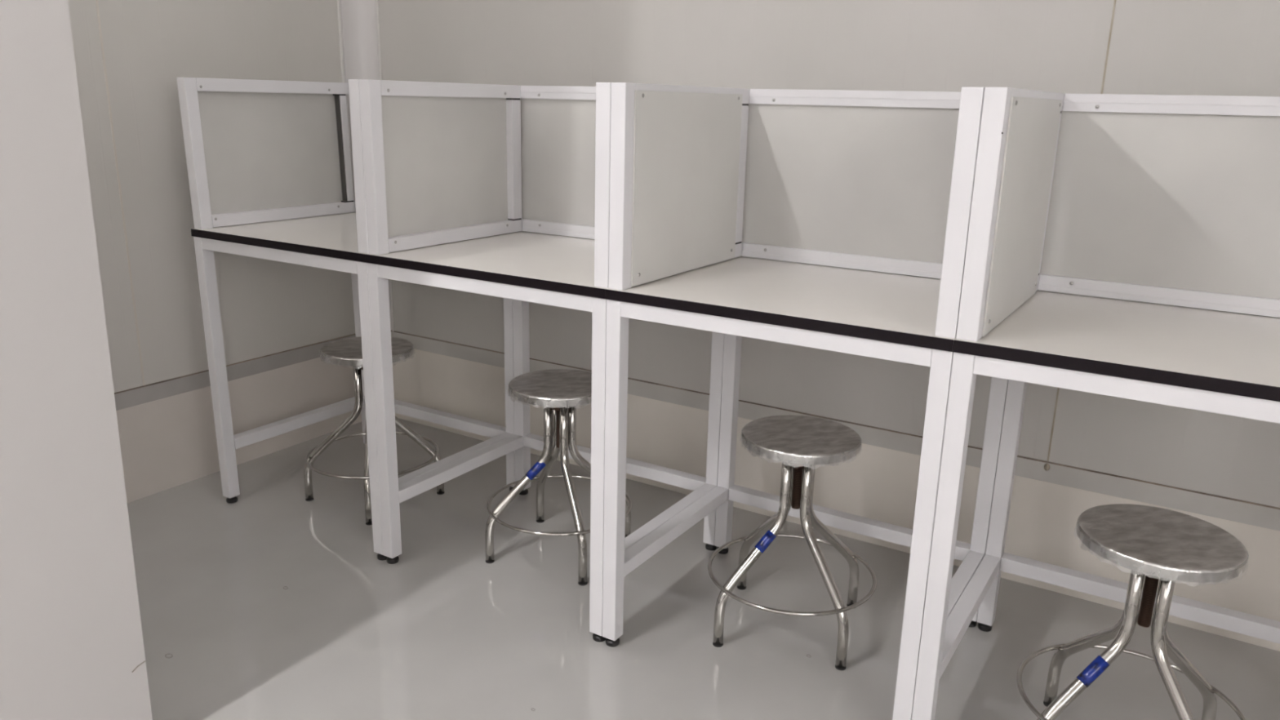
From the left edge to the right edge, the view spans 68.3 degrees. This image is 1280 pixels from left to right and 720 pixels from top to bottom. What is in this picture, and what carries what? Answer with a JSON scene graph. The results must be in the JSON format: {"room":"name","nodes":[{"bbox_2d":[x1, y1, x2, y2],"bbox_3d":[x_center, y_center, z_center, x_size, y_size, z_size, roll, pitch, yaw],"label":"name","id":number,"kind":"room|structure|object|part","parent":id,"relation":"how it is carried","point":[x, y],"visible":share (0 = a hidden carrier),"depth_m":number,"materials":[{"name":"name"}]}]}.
{"room":"laboratory","nodes":[
{"label":"laboratory","id":0,"kind":"room"},
{"bbox_2d":[0,0,152,719],"bbox_3d":[-1.931,-0.025,0.154,0.165,2.500,3.570,11,18,30],"label":"wall","id":1,"kind":"structure","parent":0,"point":[72,647],"depth_m":1.64,"materials":[{"name":"beige paint"}]},
{"bbox_2d":[67,0,355,392],"bbox_3d":[-2.544,-0.401,1.466,0.100,2.500,5.435,11,18,30],"label":"wall","id":2,"kind":"structure","parent":0,"point":[267,307],"depth_m":3.06,"materials":[{"name":"grey paint"}]},
{"bbox_2d":[95,0,145,386],"bbox_3d":[-1.593,-0.940,2.791,0.002,2.124,0.006,11,18,30],"label":"trim","id":3,"kind":"structure","parent":2,"relation":"attached to","point":[96,1],"depth_m":2.90,"materials":[{"name":"beige"}]},
{"bbox_2d":[114,333,355,410],"bbox_3d":[-2.503,0.466,1.726,0.024,0.058,5.332,11,18,30],"label":"trim","id":4,"kind":"structure","parent":2,"relation":"attached to","point":[126,398],"depth_m":3.26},
{"bbox_2d":[115,357,361,502],"bbox_3d":[-2.507,0.647,1.775,0.024,0.318,5.331,11,18,30],"label":"baseboard","id":5,"kind":"structure","parent":2,"relation":"attached to","point":[166,443],"depth_m":3.31,"materials":[{"name":"beige paint"}]},
{"bbox_2d":[337,0,394,331],"bbox_3d":[-1.051,-1.136,3.551,0.091,2.127,0.117,11,18,30],"label":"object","id":6,"kind":"structure","parent":2,"relation":"attached to","point":[358,21],"depth_m":3.56,"materials":[{"name":"grey"}]},
{"bbox_2d":[127,417,1279,719],"bbox_3d":[-0.402,1.233,0.572,5.157,0.081,5.535,11,18,30],"label":"floor","id":7,"kind":"structure","parent":0,"point":[270,603],"depth_m":2.42,"materials":[{"name":"grey"}]},
{"bbox_2d":[176,77,515,560],"bbox_3d":[-0.889,-0.190,3.011,0.768,1.343,0.643,11,18,30],"label":"workstation","id":8,"kind":"object","parent":7,"relation":"on","point":[269,167],"visible":0.64,"depth_m":2.99,"materials":[{"name":"white metal"}]},
{"bbox_3d":[-1.338,-0.618,2.835,0.049,0.443,0.038,11,18,30],"label":"partition post","id":9,"kind":"part","parent":8,"relation":"part of","materials":[{"name":"white metal"}]},
{"bbox_3d":[-1.344,0.033,3.001,0.051,0.856,0.038,11,18,30],"label":"leg","id":10,"kind":"part","parent":8,"relation":"part of","materials":[{"name":"white metal"}]},
{"bbox_3d":[-1.193,-0.680,3.072,0.013,0.375,0.530,11,18,30],"label":"partition panel","id":11,"kind":"part","parent":8,"relation":"part of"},
{"bbox_3d":[-1.171,-0.882,3.042,0.039,0.038,0.592,11,18,30],"label":"partition rail","id":12,"kind":"part","parent":8,"relation":"part of","materials":[{"name":"white metal"}]},
{"bbox_3d":[-1.171,-0.491,3.145,0.038,0.036,0.592,11,18,30],"label":"partition rail","id":13,"kind":"part","parent":8,"relation":"part of","materials":[{"name":"white metal"}]},
{"bbox_3d":[-1.038,-0.740,3.300,0.046,0.358,0.026,11,18,30],"label":"partition post","id":14,"kind":"part","parent":8,"relation":"part of","materials":[{"name":"white metal"}]},
{"bbox_3d":[-0.723,-0.503,2.469,0.038,0.443,0.038,11,18,30],"label":"partition post","id":15,"kind":"part","parent":8,"relation":"part of","materials":[{"name":"white metal"}]},
{"bbox_3d":[-1.027,-0.095,3.494,0.051,0.856,0.038,11,18,30],"label":"leg","id":16,"kind":"part","parent":8,"relation":"part of","materials":[{"name":"white metal"}]},
{"bbox_3d":[-0.742,0.146,2.642,0.038,0.856,0.038,11,18,30],"label":"leg","id":17,"kind":"part","parent":8,"relation":"part of","materials":[{"name":"white metal"}]},
{"bbox_3d":[-0.424,0.017,3.134,0.038,0.856,0.038,11,18,30],"label":"leg","id":18,"kind":"part","parent":8,"relation":"part of","materials":[{"name":"white metal"}]},
{"bbox_2d":[303,336,444,525],"bbox_3d":[-0.886,0.208,3.112,0.427,0.523,0.427,-11,20,-38],"label":"stool","id":19,"kind":"object","parent":7,"relation":"on","point":[347,352],"visible":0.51,"depth_m":3.06,"materials":[{"name":"metal"}]},
{"bbox_3d":[-1.009,0.216,3.091,0.202,0.503,0.025,-2,16,-10],"label":"leg","id":20,"kind":"part","parent":19,"relation":"part of","materials":[{"name":"silver metal"}]},
{"bbox_3d":[-0.880,-0.032,3.046,0.290,0.026,0.290,-2,16,-10],"label":"seat","id":21,"kind":"part","parent":19,"relation":"part of","materials":[{"name":"metal"}]},
{"bbox_3d":[-0.864,0.246,2.995,0.025,0.503,0.203,-2,16,-10],"label":"leg","id":22,"kind":"part","parent":19,"relation":"part of","materials":[{"name":"silver metal"}]},
{"bbox_3d":[-0.763,0.210,3.136,0.202,0.503,0.025,-2,16,-10],"label":"leg","id":23,"kind":"part","parent":19,"relation":"part of","materials":[{"name":"silver metal"}]},
{"bbox_2d":[359,79,724,641],"bbox_3d":[-0.238,-0.068,2.623,0.766,1.343,0.643,11,18,30],"label":"workstation","id":24,"kind":"object","parent":7,"relation":"on","point":[451,202],"visible":0.71,"depth_m":2.65,"materials":[{"name":"white metal"}]},
{"bbox_3d":[-0.690,-0.497,2.449,0.038,0.443,0.038,11,18,30],"label":"partition post","id":25,"kind":"part","parent":24,"relation":"part of","materials":[{"name":"white metal"}]},
{"bbox_3d":[-0.709,0.152,2.622,0.038,0.856,0.038,11,18,30],"label":"leg","id":26,"kind":"part","parent":24,"relation":"part of","materials":[{"name":"white metal"}]},
{"bbox_3d":[-0.548,-0.558,2.682,0.004,0.375,0.521,11,18,30],"label":"partition panel","id":27,"kind":"part","parent":24,"relation":"part of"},
{"bbox_3d":[-0.519,-0.760,2.654,0.038,0.038,0.592,11,18,30],"label":"partition rail","id":28,"kind":"part","parent":24,"relation":"part of","materials":[{"name":"white metal"}]},
{"bbox_3d":[-0.528,-0.370,2.761,0.038,0.036,0.592,11,18,30],"label":"partition rail","id":29,"kind":"part","parent":24,"relation":"part of","materials":[{"name":"white metal"}]},
{"bbox_3d":[-0.394,-0.617,2.909,0.038,0.358,0.040,11,18,30],"label":"partition post","id":30,"kind":"part","parent":24,"relation":"part of","materials":[{"name":"white metal"}]},
{"bbox_3d":[-0.391,0.024,3.115,0.038,0.856,0.038,11,18,30],"label":"leg","id":31,"kind":"part","parent":24,"relation":"part of","materials":[{"name":"white metal"}]},
{"bbox_3d":[-0.062,-0.762,2.700,0.689,0.038,0.032,11,18,30],"label":"partition rail","id":32,"kind":"part","parent":24,"relation":"part of","materials":[{"name":"white metal"}]},
{"bbox_3d":[-0.067,-0.567,2.753,0.710,0.375,0.004,11,18,30],"label":"partition panel","id":33,"kind":"part","parent":24,"relation":"part of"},
{"bbox_3d":[-0.071,-0.372,2.807,0.689,0.036,0.032,11,18,30],"label":"partition rail","id":34,"kind":"part","parent":24,"relation":"part of","materials":[{"name":"white metal"}]},
{"bbox_3d":[-0.092,0.268,2.254,0.038,0.856,0.038,11,18,30],"label":"leg","id":35,"kind":"part","parent":24,"relation":"part of","materials":[{"name":"white metal"}]},
{"bbox_3d":[-0.073,-0.381,2.081,0.038,0.443,0.038,11,18,30],"label":"partition post","id":36,"kind":"part","parent":24,"relation":"part of","materials":[{"name":"white metal"}]},
{"bbox_3d":[0.226,0.139,2.747,0.038,0.856,0.038,11,18,30],"label":"leg","id":37,"kind":"part","parent":24,"relation":"part of","materials":[{"name":"white metal"}]},
{"bbox_2d":[484,368,631,585],"bbox_3d":[-0.234,0.318,2.762,0.427,0.526,0.427,15,21,42],"label":"stool","id":38,"kind":"object","parent":7,"relation":"on","point":[559,393],"visible":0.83,"depth_m":2.70,"materials":[{"name":"metal"}]},
{"bbox_3d":[-0.350,0.333,2.718,0.202,0.506,0.025,-5,17,-21],"label":"leg","id":39,"kind":"part","parent":38,"relation":"part of","materials":[{"name":"silver metal"}]},
{"bbox_3d":[-0.281,0.291,2.875,0.025,0.506,0.203,-5,17,-21],"label":"leg","id":40,"kind":"part","parent":38,"relation":"part of","materials":[{"name":"silver metal"}]},
{"bbox_3d":[-0.229,0.077,2.696,0.290,0.026,0.290,-5,17,-21],"label":"seat","id":41,"kind":"part","parent":38,"relation":"part of","materials":[{"name":"metal"}]},
{"bbox_3d":[-0.188,0.355,2.652,0.025,0.506,0.203,-5,17,-21],"label":"leg","id":42,"kind":"part","parent":38,"relation":"part of","materials":[{"name":"silver metal"}]},
{"bbox_3d":[-0.119,0.313,2.809,0.202,0.506,0.025,-5,17,-21],"label":"leg","id":43,"kind":"part","parent":38,"relation":"part of","materials":[{"name":"silver metal"}]},
{"bbox_2d":[707,414,876,670],"bbox_3d":[0.390,0.434,2.386,0.427,0.528,0.427,14,20,38],"label":"stool","id":44,"kind":"object","parent":7,"relation":"on","point":[803,444],"visible":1,"depth_m":2.32,"materials":[{"name":"metal"}]},
{"bbox_3d":[0.279,0.453,2.331,0.202,0.509,0.025,-7,17,-27],"label":"leg","id":45,"kind":"part","parent":44,"relation":"part of","materials":[{"name":"silver metal"}]},
{"bbox_3d":[0.332,0.409,2.494,0.025,0.509,0.203,-7,17,-27],"label":"leg","id":46,"kind":"part","parent":44,"relation":"part of","materials":[{"name":"silver metal"}]},
{"bbox_3d":[0.395,0.192,2.319,0.290,0.026,0.290,-7,17,-27],"label":"seat","id":47,"kind":"part","parent":44,"relation":"part of","materials":[{"name":"metal"}]},
{"bbox_3d":[0.448,0.470,2.281,0.025,0.509,0.203,-7,17,-27],"label":"leg","id":48,"kind":"part","parent":44,"relation":"part of","materials":[{"name":"silver metal"}]},
{"bbox_3d":[0.500,0.426,2.444,0.202,0.509,0.025,-7,17,-27],"label":"leg","id":49,"kind":"part","parent":44,"relation":"part of","materials":[{"name":"silver metal"}]},
{"bbox_2d":[602,82,1008,719],"bbox_3d":[0.412,0.054,2.236,0.766,1.343,0.643,11,18,30],"label":"workstation","id":50,"kind":"object","parent":7,"relation":"on","point":[836,220],"visible":0.71,"depth_m":2.28,"materials":[{"name":"white metal"}]},
{"bbox_3d":[-0.059,0.274,2.235,0.038,0.856,0.038,11,18,30],"label":"leg","id":51,"kind":"part","parent":50,"relation":"part of","materials":[{"name":"white metal"}]},
{"bbox_3d":[-0.040,-0.375,2.062,0.038,0.443,0.038,11,18,30],"label":"partition post","id":52,"kind":"part","parent":50,"relation":"part of","materials":[{"name":"white metal"}]},
{"bbox_3d":[0.122,-0.425,2.276,0.004,0.425,0.516,11,18,30],"label":"partition panel","id":53,"kind":"part","parent":50,"relation":"part of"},
{"bbox_3d":[0.122,-0.248,2.374,0.038,0.036,0.592,11,18,30],"label":"partition rail","id":54,"kind":"part","parent":50,"relation":"part of","materials":[{"name":"white metal"}]},
{"bbox_3d":[0.131,-0.638,2.266,0.038,0.038,0.592,11,18,30],"label":"partition rail","id":55,"kind":"part","parent":50,"relation":"part of","materials":[{"name":"white metal"}]},
{"bbox_3d":[0.259,0.145,2.727,0.038,0.856,0.038,11,18,30],"label":"leg","id":56,"kind":"part","parent":50,"relation":"part of","materials":[{"name":"white metal"}]},
{"bbox_3d":[0.256,-0.495,2.521,0.038,0.358,0.040,11,18,30],"label":"partition post","id":57,"kind":"part","parent":50,"relation":"part of","materials":[{"name":"white metal"}]},
{"bbox_3d":[0.579,-0.251,2.420,0.689,0.036,0.032,11,18,30],"label":"partition rail","id":58,"kind":"part","parent":50,"relation":"part of","materials":[{"name":"white metal"}]},
{"bbox_3d":[0.583,-0.445,2.366,0.710,0.375,0.004,11,18,30],"label":"partition panel","id":59,"kind":"part","parent":50,"relation":"part of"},
{"bbox_3d":[0.588,-0.640,2.312,0.689,0.038,0.032,11,18,30],"label":"partition rail","id":60,"kind":"part","parent":50,"relation":"part of","materials":[{"name":"white metal"}]},
{"bbox_3d":[0.558,0.390,1.867,0.038,0.856,0.038,11,18,30],"label":"leg","id":61,"kind":"part","parent":50,"relation":"part of","materials":[{"name":"white metal"}]},
{"bbox_3d":[0.577,-0.260,1.694,0.038,0.443,0.038,11,18,30],"label":"partition post","id":62,"kind":"part","parent":50,"relation":"part of","materials":[{"name":"white metal"}]},
{"bbox_3d":[0.876,0.261,2.359,0.038,0.856,0.038,11,18,30],"label":"leg","id":63,"kind":"part","parent":50,"relation":"part of","materials":[{"name":"white metal"}]},
{"bbox_2d":[911,87,1279,719],"bbox_3d":[1.062,0.175,1.848,0.766,1.343,0.643,11,18,30],"label":"workstation","id":64,"kind":"object","parent":7,"relation":"on","point":[1127,246],"visible":1,"depth_m":1.96,"materials":[{"name":"white metal"}]},
{"bbox_3d":[0.591,0.396,1.847,0.038,0.856,0.038,11,18,30],"label":"leg","id":65,"kind":"part","parent":64,"relation":"part of","materials":[{"name":"white metal"}]},
{"bbox_3d":[0.609,-0.254,1.674,0.038,0.443,0.038,11,18,30],"label":"partition post","id":66,"kind":"part","parent":64,"relation":"part of","materials":[{"name":"white metal"}]},
{"bbox_3d":[0.909,0.267,2.340,0.038,0.856,0.038,11,18,30],"label":"leg","id":67,"kind":"part","parent":64,"relation":"part of","materials":[{"name":"white metal"}]},
{"bbox_3d":[0.772,-0.303,1.889,0.004,0.425,0.516,11,18,30],"label":"partition panel","id":68,"kind":"part","parent":64,"relation":"part of","materials":[{"name":"white laminate"}]},
{"bbox_3d":[0.772,-0.127,1.986,0.038,0.036,0.592,11,18,30],"label":"partition rail","id":69,"kind":"part","parent":64,"relation":"part of","materials":[{"name":"white metal"}]},
{"bbox_3d":[0.781,-0.516,1.879,0.038,0.038,0.592,11,18,30],"label":"partition rail","id":70,"kind":"part","parent":64,"relation":"part of","materials":[{"name":"white metal"}]},
{"bbox_3d":[0.906,-0.374,2.134,0.038,0.358,0.040,11,18,30],"label":"partition post","id":71,"kind":"part","parent":64,"relation":"part of","materials":[{"name":"white metal"}]},
{"bbox_3d":[1.229,-0.129,2.032,0.689,0.036,0.032,11,18,30],"label":"partition rail","id":72,"kind":"part","parent":64,"relation":"part of","materials":[{"name":"white metal"}]},
{"bbox_3d":[1.233,-0.323,1.978,0.710,0.375,0.004,11,18,30],"label":"partition panel","id":73,"kind":"part","parent":64,"relation":"part of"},
{"bbox_3d":[1.237,-0.519,1.925,0.689,0.038,0.032,11,18,30],"label":"partition rail","id":74,"kind":"part","parent":64,"relation":"part of","materials":[{"name":"white metal"}]},
{"bbox_2d":[1016,503,1248,719],"bbox_3d":[0.994,0.588,1.882,0.427,0.528,0.427,-12,20,-40],"label":"stool","id":75,"kind":"object","parent":7,"relation":"on","point":[1168,547],"visible":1,"depth_m":1.82,"materials":[{"name":"metal"}]},
{"bbox_3d":[0.962,0.560,1.999,0.025,0.508,0.203,-3,16,-15],"label":"leg","id":76,"kind":"part","parent":75,"relation":"part of","materials":[{"name":"silver metal"}]},
{"bbox_3d":[0.873,0.599,1.852,0.202,0.508,0.025,-3,16,-15],"label":"leg","id":77,"kind":"part","parent":75,"relation":"part of","materials":[{"name":"silver metal"}]},
{"bbox_3d":[1.000,0.346,1.815,0.290,0.026,0.290,-3,16,-15],"label":"seat","id":78,"kind":"part","parent":75,"relation":"part of","materials":[{"name":"metal"}]},
{"bbox_3d":[1.026,0.626,1.767,0.025,0.508,0.203,-3,16,-15],"label":"leg","id":79,"kind":"part","parent":75,"relation":"part of","materials":[{"name":"silver metal"}]},
{"bbox_3d":[1.115,0.587,1.915,0.203,0.508,0.025,-3,16,-15],"label":"leg","id":80,"kind":"part","parent":75,"relation":"part of","materials":[{"name":"silver metal"}]},
{"bbox_2d":[377,0,1279,507],"bbox_3d":[1.065,-0.593,2.459,5.157,2.500,0.100,11,18,30],"label":"wall","id":81,"kind":"structure","parent":0,"point":[1180,47],"depth_m":2.69,"materials":[{"name":"white paint"}]},
{"bbox_2d":[391,330,1279,530],"bbox_3d":[1.024,0.286,2.665,4.957,0.058,0.024,11,18,30],"label":"trim","id":82,"kind":"structure","parent":81,"relation":"attached to","point":[1180,499],"depth_m":2.63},
{"bbox_2d":[392,348,1279,651],"bbox_3d":[1.019,0.467,2.715,4.957,0.318,0.024,11,18,30],"label":"baseboard","id":83,"kind":"structure","parent":81,"relation":"attached to","point":[880,484],"depth_m":2.88,"materials":[{"name":"beige paint"}]},
{"bbox_2d":[1044,0,1116,471],"bbox_3d":[1.142,-0.732,2.309,0.015,2.150,0.006,11,18,30],"label":"trim","id":84,"kind":"structure","parent":81,"relation":"attached to","point":[1046,467],"depth_m":2.33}
]}

